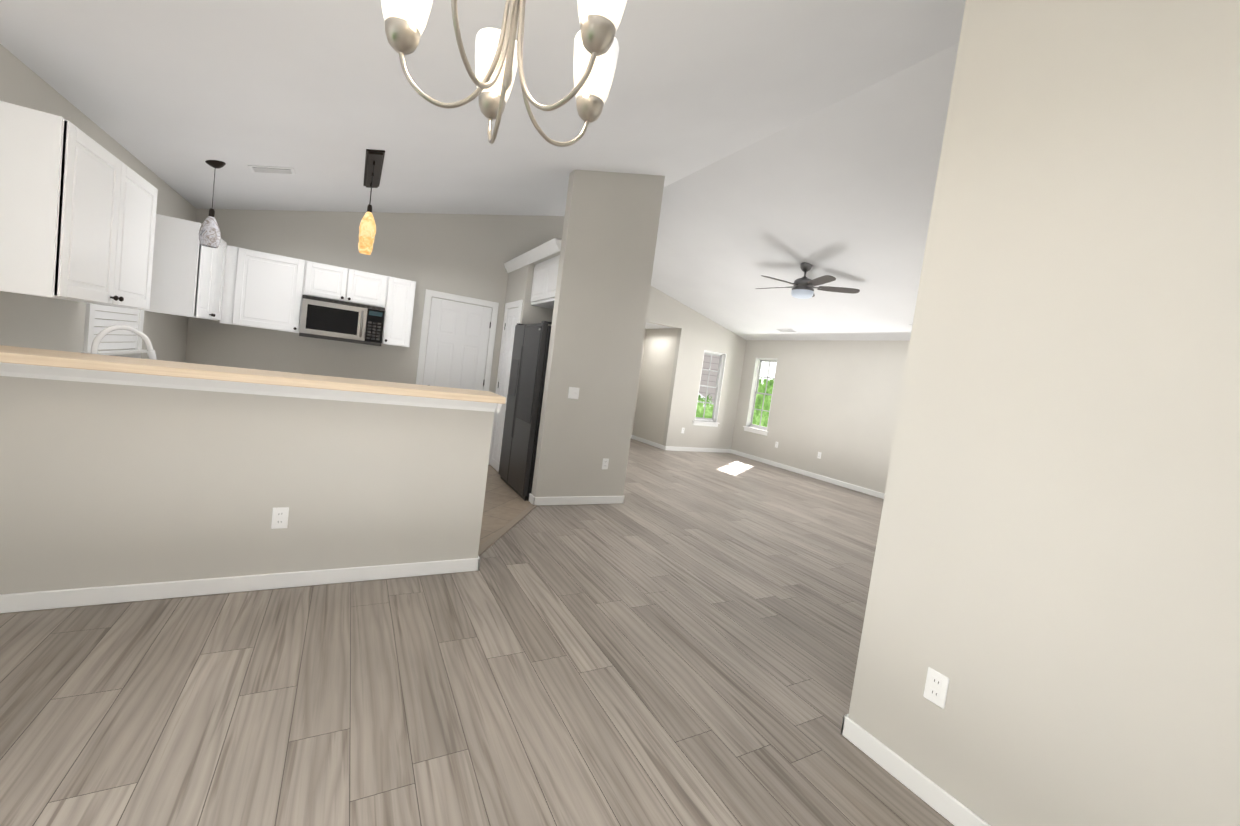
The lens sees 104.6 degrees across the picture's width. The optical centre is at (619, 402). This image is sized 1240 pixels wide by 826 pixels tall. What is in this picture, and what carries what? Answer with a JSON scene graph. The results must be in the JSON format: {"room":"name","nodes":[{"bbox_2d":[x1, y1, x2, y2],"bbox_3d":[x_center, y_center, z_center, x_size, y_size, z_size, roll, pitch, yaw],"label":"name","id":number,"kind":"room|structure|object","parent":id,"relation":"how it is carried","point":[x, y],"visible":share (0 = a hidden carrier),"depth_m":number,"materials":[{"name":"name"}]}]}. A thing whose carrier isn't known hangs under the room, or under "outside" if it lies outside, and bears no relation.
{"room":"dining room","nodes":[
{"label":"dining room","id":0,"kind":"room"},
{"bbox_2d":[0,44,196,362],"bbox_3d":[-2.949,-0.504,2.241,0.120,2.750,8.840,5,4,-30],"label":"wall","id":1,"kind":"structure","parent":0,"point":[32,321],"depth_m":2.66,"materials":[{"name":"beige paint"}]},
{"bbox_2d":[0,101,159,311],"bbox_3d":[-2.779,-0.903,2.445,0.309,0.760,1.080,5,4,-30],"label":"upper cabinet","id":2,"kind":"object","parent":1,"relation":"attached to","point":[81,220],"depth_m":2.11,"materials":[{"name":"white wood"}]},
{"bbox_2d":[81,303,146,357],"bbox_3d":[-3.438,-0.788,3.315,0.050,1.040,0.940,5,4,-30],"label":"window blind","id":3,"kind":"object","parent":1,"relation":"attached to","point":[124,339],"visible":0.42,"depth_m":3.29,"materials":[{"name":"white plastic"}]},
{"bbox_2d":[156,215,226,320],"bbox_3d":[-3.747,-1.133,4.179,0.309,0.760,0.838,5,4,-30],"label":"upper cabinet","id":4,"kind":"object","parent":1,"relation":"attached to","point":[189,274],"depth_m":3.85,"materials":[{"name":"white wood"}]},
{"bbox_2d":[0,376,493,593],"bbox_3d":[-1.869,0.438,2.589,2.250,1.120,0.120,5,4,-30],"label":"wall","id":5,"kind":"structure","parent":0,"point":[102,484],"depth_m":2.42,"materials":[{"name":"beige paint"}]},
{"bbox_2d":[0,556,479,613],"bbox_3d":[-1.896,0.959,2.565,2.264,0.085,0.014,5,4,-30],"label":"baseboard","id":6,"kind":"structure","parent":5,"relation":"attached to","point":[65,598],"depth_m":2.46,"materials":[{"name":"white wood"}]},
{"bbox_2d":[0,362,501,412],"bbox_3d":[-1.773,-0.074,2.538,2.280,0.075,0.185,5,4,-30],"label":"trim","id":7,"kind":"structure","parent":5,"relation":"attached to","point":[55,373],"depth_m":2.37,"materials":[{"name":"white"}]},
{"bbox_2d":[0,345,505,403],"bbox_3d":[-1.758,-0.128,2.495,2.255,0.040,0.400,5,4,-30],"label":"bar","id":8,"kind":"object","parent":5,"relation":"on","point":[40,357],"visible":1,"depth_m":2.29,"materials":[{"name":"brown wood"}]},
{"bbox_2d":[271,507,288,528],"bbox_3d":[-1.820,0.617,2.566,0.072,0.116,0.008,5,4,-30],"label":"outlet","id":9,"kind":"object","parent":5,"relation":"attached to","point":[280,517],"visible":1,"depth_m":2.56,"materials":[{"name":"white plastic"}]},
{"bbox_2d":[185,209,564,392],"bbox_3d":[-2.524,-1.191,5.767,4.230,3.800,0.120,5,4,-30],"label":"wall","id":10,"kind":"structure","parent":0,"point":[467,255],"depth_m":5.51,"materials":[{"name":"beige paint"}]},
{"bbox_2d":[220,245,307,332],"bbox_3d":[-3.619,-1.134,4.903,0.650,0.750,0.329,5,4,-30],"label":"upper cabinet","id":11,"kind":"object","parent":10,"relation":"attached to","point":[263,290],"depth_m":4.76,"materials":[{"name":"white wood"}]},
{"bbox_2d":[304,261,387,308],"bbox_3d":[-2.984,-1.272,5.240,0.760,0.355,0.329,5,4,-30],"label":"upper cabinet","id":12,"kind":"object","parent":10,"relation":"attached to","point":[326,281],"depth_m":5.10,"materials":[{"name":"white wood"}]},
{"bbox_2d":[299,295,384,345],"bbox_3d":[-3.006,-0.879,5.215,0.756,0.420,0.440,5,4,-30],"label":"microwave","id":13,"kind":"object","parent":12,"relation":"attached to","point":[330,319],"visible":1,"depth_m":5.05,"materials":[{"name":"silver metal"}]},
{"bbox_2d":[382,276,415,346],"bbox_3d":[-2.555,-1.033,5.511,0.290,0.750,0.329,5,4,-30],"label":"upper cabinet","id":14,"kind":"object","parent":10,"relation":"attached to","point":[398,317],"depth_m":5.37,"materials":[{"name":"white wood"}]},
{"bbox_2d":[416,289,498,390],"bbox_3d":[-2.074,-0.289,6.023,0.890,2.100,0.102,5,4,-30],"label":"door","id":15,"kind":"structure","parent":10,"relation":"attached to","point":[457,344],"depth_m":6.01,"materials":[{"name":"white wood"}]},
{"bbox_2d":[0,439,953,825],"bbox_3d":[0.302,1.192,5.147,9.600,0.120,10.700,5,4,-30],"label":"floor","id":16,"kind":"structure","parent":0,"point":[674,639],"depth_m":1.99,"materials":[{"name":"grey wood"}]},
{"bbox_2d":[479,465,530,546],"bbox_3d":[-2.358,0.839,4.248,3.110,0.003,3.140,5,4,-30],"label":"kitchen tile floor","id":17,"kind":"structure","parent":16,"relation":"on","point":[504,503],"depth_m":4.58,"materials":[{"name":"beige tile"}]},
{"bbox_2d":[498,321,551,500],"bbox_3d":[-0.702,0.074,5.367,0.904,1.810,0.930,5,4,-30],"label":"fridge","id":18,"kind":"object","parent":17,"relation":"on","point":[524,403],"visible":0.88,"depth_m":4.96,"materials":[{"name":"black metal"}]},
{"bbox_3d":[-2.074,0.495,2.921,2.228,0.915,0.638,5,4,-30],"label":"base cabinet","id":19,"kind":"object","parent":17,"relation":"on","visible":0},
{"bbox_2d":[90,325,156,359],"bbox_3d":[-2.566,-0.203,2.470,0.216,0.395,0.229,5,4,-30],"label":"sink faucet","id":20,"kind":"object","parent":19,"relation":"on","point":[103,333],"visible":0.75,"depth_m":2.45,"materials":[{"name":"white metal"}]},
{"bbox_2d":[478,504,536,555],"bbox_3d":[-0.938,1.038,3.955,0.060,0.009,1.530,8,3,7],"label":"transition strip","id":21,"kind":"object","parent":16,"relation":"on","point":[489,542],"visible":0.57,"depth_m":3.90,"materials":[{"name":"brown"}]},
{"bbox_2d":[0,0,965,215],"bbox_3d":[-1.284,-2.219,3.810,4.670,1.627,10.700,5,4,-30],"label":"ceiling slope","id":22,"kind":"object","parent":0,"point":[320,97],"visible":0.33,"depth_m":2.81,"materials":[{"name":"white paint"}]},
{"bbox_2d":[199,160,225,247],"bbox_3d":[-3.071,-1.500,3.610,0.130,0.638,0.130,5,4,-30],"label":"pendant light","id":23,"kind":"object","parent":22,"relation":"hanging from","point":[209,234],"visible":1,"depth_m":3.59,"materials":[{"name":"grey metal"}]},
{"bbox_2d":[247,165,295,174],"bbox_3d":[-2.784,-1.864,3.838,0.292,0.080,0.170,5,4,-30],"label":"air vent","id":24,"kind":"object","parent":22,"relation":"attached to","point":[271,169],"visible":1,"depth_m":3.82,"materials":[{"name":"white metal"}]},
{"bbox_2d":[358,149,384,254],"bbox_3d":[-2.118,-1.648,4.054,0.128,0.673,0.960,5,4,-30],"label":"pendant light","id":25,"kind":"object","parent":22,"relation":"hanging from","point":[374,160],"visible":1,"depth_m":3.82,"materials":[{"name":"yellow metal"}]},
{"bbox_2d":[381,0,626,146],"bbox_3d":[-0.229,-1.157,1.159,0.599,0.938,0.587,5,4,-30],"label":"dining chandelier","id":26,"kind":"object","parent":22,"relation":"hanging from","point":[498,57],"visible":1,"depth_m":1.15,"materials":[{"name":"white glass"}]},
{"bbox_2d":[495,251,559,471],"bbox_3d":[-0.738,-0.354,5.769,1.000,2.600,1.800,5,4,-30],"label":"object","id":27,"kind":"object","parent":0,"point":[519,283],"depth_m":5.64,"materials":[{"name":"white paint"}]},
{"bbox_2d":[488,300,522,471],"bbox_3d":[-1.431,-0.201,5.938,0.030,2.100,0.670,5,4,-30],"label":"door frame","id":28,"kind":"structure","parent":27,"relation":"attached to","point":[512,318],"depth_m":5.97,"materials":[{"name":"white wood"}]},
{"bbox_2d":[504,238,561,272],"bbox_3d":[-0.594,-1.599,5.685,1.098,0.112,1.800,5,4,-30],"label":"crown molding","id":29,"kind":"structure","parent":27,"relation":"attached to","point":[548,248],"depth_m":5.21,"materials":[{"name":"white wood"}]},
{"bbox_2d":[530,255,559,308],"bbox_3d":[-0.459,-1.283,5.323,0.781,0.465,0.962,5,4,-30],"label":"upper cabinet","id":30,"kind":"object","parent":27,"relation":"attached to","point":[544,283],"visible":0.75,"depth_m":5.19,"materials":[{"name":"white wood"}]},
{"bbox_2d":[531,170,664,496],"bbox_3d":[-0.196,-0.838,4.901,1.000,3.800,0.120,5,4,-30],"label":"wall","id":31,"kind":"structure","parent":0,"point":[607,251],"depth_m":4.83,"materials":[{"name":"beige paint"}]},
{"bbox_2d":[568,387,579,398],"bbox_3d":[-0.459,-0.096,4.773,0.115,0.116,0.016,5,4,-30],"label":"light switch","id":32,"kind":"object","parent":31,"relation":"attached to","point":[573,392],"visible":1,"depth_m":4.77,"materials":[{"name":"white plastic"}]},
{"bbox_2d":[532,495,623,505],"bbox_3d":[-0.421,1.007,4.942,0.984,0.085,0.014,5,4,-30],"label":"baseboard","id":33,"kind":"structure","parent":31,"relation":"attached to","point":[573,500],"depth_m":4.93,"materials":[{"name":"white wood"}]},
{"bbox_2d":[602,458,608,468],"bbox_3d":[-0.154,0.644,5.046,0.072,0.116,0.008,5,4,-30],"label":"outlet","id":34,"kind":"object","parent":31,"relation":"attached to","point":[605,462],"visible":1,"depth_m":5.04,"materials":[{"name":"white plastic"}]},
{"bbox_2d":[631,329,645,434],"bbox_3d":[0.048,-0.532,10.439,0.810,2.600,0.120,5,4,-30],"label":"wall","id":35,"kind":"structure","parent":0,"point":[645,329],"depth_m":10.58,"materials":[{"name":"paint"}]},
{"bbox_2d":[632,328,677,444],"bbox_3d":[0.745,-0.425,10.163,0.120,2.600,1.300,5,4,-30],"label":"wall","id":36,"kind":"structure","parent":0,"point":[654,381],"depth_m":10.05,"materials":[{"name":"paint"}]},
{"bbox_2d":[632,435,663,449],"bbox_3d":[0.583,0.827,10.105,0.018,0.085,1.290,5,4,-30],"label":"baseboard","id":37,"kind":"structure","parent":36,"relation":"attached to","point":[651,443],"depth_m":10.04,"materials":[{"name":"white wood"}]},
{"bbox_2d":[645,322,672,328],"bbox_3d":[0.482,-1.673,9.850,1.090,0.160,1.300,5,4,-30],"label":"ceiling","id":38,"kind":"structure","parent":0,"point":[651,326],"depth_m":9.73,"materials":[{"name":"white paint"}]},
{"bbox_2d":[646,286,746,448],"bbox_3d":[0.612,-0.991,9.195,4.620,3.800,0.120,5,4,-30],"label":"wall","id":39,"kind":"structure","parent":0,"point":[698,334],"depth_m":9.68,"materials":[{"name":"beige paint"}]},
{"bbox_2d":[664,446,731,452],"bbox_3d":[1.637,0.973,9.952,1.714,0.085,0.018,5,4,-30],"label":"baseboard","id":40,"kind":"structure","parent":39,"relation":"attached to","point":[667,448],"depth_m":9.93,"materials":[{"name":"white wood"}]},
{"bbox_2d":[692,350,726,426],"bbox_3d":[1.851,-0.288,9.963,0.700,1.546,0.160,5,4,-30],"label":"window","id":41,"kind":"structure","parent":39,"relation":"in","point":[703,421],"depth_m":10.07,"materials":[{"name":"white"}]},
{"bbox_2d":[651,43,958,340],"bbox_3d":[2.760,-1.831,6.121,4.680,1.632,10.700,5,4,-30],"label":"ceiling slope","id":42,"kind":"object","parent":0,"point":[842,191],"visible":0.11,"depth_m":5.17,"materials":[{"name":"white paint"}]},
{"bbox_2d":[777,329,796,332],"bbox_3d":[3.047,-1.315,8.748,0.156,0.046,0.360,5,4,-30],"label":"air vent","id":43,"kind":"object","parent":42,"relation":"attached to","point":[787,331],"visible":0.98,"depth_m":8.74,"materials":[{"name":"white metal"}]},
{"bbox_2d":[756,262,859,298],"bbox_3d":[2.295,-1.555,6.074,1.252,0.430,1.282,5,4,-30],"label":"room ceiling fan","id":44,"kind":"object","parent":42,"relation":"hanging from","point":[802,287],"visible":1,"depth_m":5.99,"materials":[{"name":"grey"}]},
{"bbox_2d":[731,340,909,493],"bbox_3d":[3.954,-0.490,8.056,0.120,3.800,5.450,5,4,-30],"label":"wall","id":45,"kind":"structure","parent":0,"point":[836,403],"depth_m":8.34,"materials":[{"name":"beige paint"}]},
{"bbox_2d":[743,358,777,435],"bbox_3d":[2.912,-0.141,9.791,0.160,1.546,0.690,5,4,-30],"label":"living room window","id":46,"kind":"structure","parent":45,"relation":"in","point":[751,427],"depth_m":9.99,"materials":[{"name":"white wood"}]},
{"bbox_2d":[732,450,884,498],"bbox_3d":[3.658,1.344,8.133,0.014,0.085,5.210,5,4,-30],"label":"baseboard","id":47,"kind":"structure","parent":45,"relation":"attached to","point":[847,485],"depth_m":8.48,"materials":[{"name":"white wood"}]},
{"bbox_2d":[848,0,1239,825],"bbox_3d":[1.728,-0.359,1.069,0.120,3.800,2.000,5,4,-30],"label":"wall","id":48,"kind":"structure","parent":0,"point":[1054,590],"depth_m":1.47,"materials":[{"name":"beige paint"}]},
{"bbox_2d":[841,714,990,825],"bbox_3d":[1.429,1.474,1.152,0.014,0.085,2.014,5,4,-30],"label":"baseboard","id":49,"kind":"structure","parent":48,"relation":"attached to","point":[930,793],"depth_m":1.77,"materials":[{"name":"white wood"}]},
{"bbox_2d":[923,667,948,708],"bbox_3d":[1.143,1.031,1.733,0.008,0.116,0.072,5,4,-30],"label":"outlet","id":50,"kind":"object","parent":48,"relation":"attached to","point":[936,687],"visible":1,"depth_m":1.73,"materials":[{"name":"white plastic"}]},
{"label":"outside","id":51,"kind":"structure","parent":0,"visible":0},
{"bbox_2d":[696,354,719,417],"bbox_3d":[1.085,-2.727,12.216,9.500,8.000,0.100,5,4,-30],"label":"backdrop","id":52,"kind":"structure","parent":51,"point":[711,391],"depth_m":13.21,"materials":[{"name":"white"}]},
{"bbox_2d":[752,362,776,426],"bbox_3d":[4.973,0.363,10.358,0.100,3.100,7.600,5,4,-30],"label":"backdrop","id":53,"kind":"structure","parent":51,"point":[759,397],"depth_m":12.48,"materials":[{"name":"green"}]}
]}

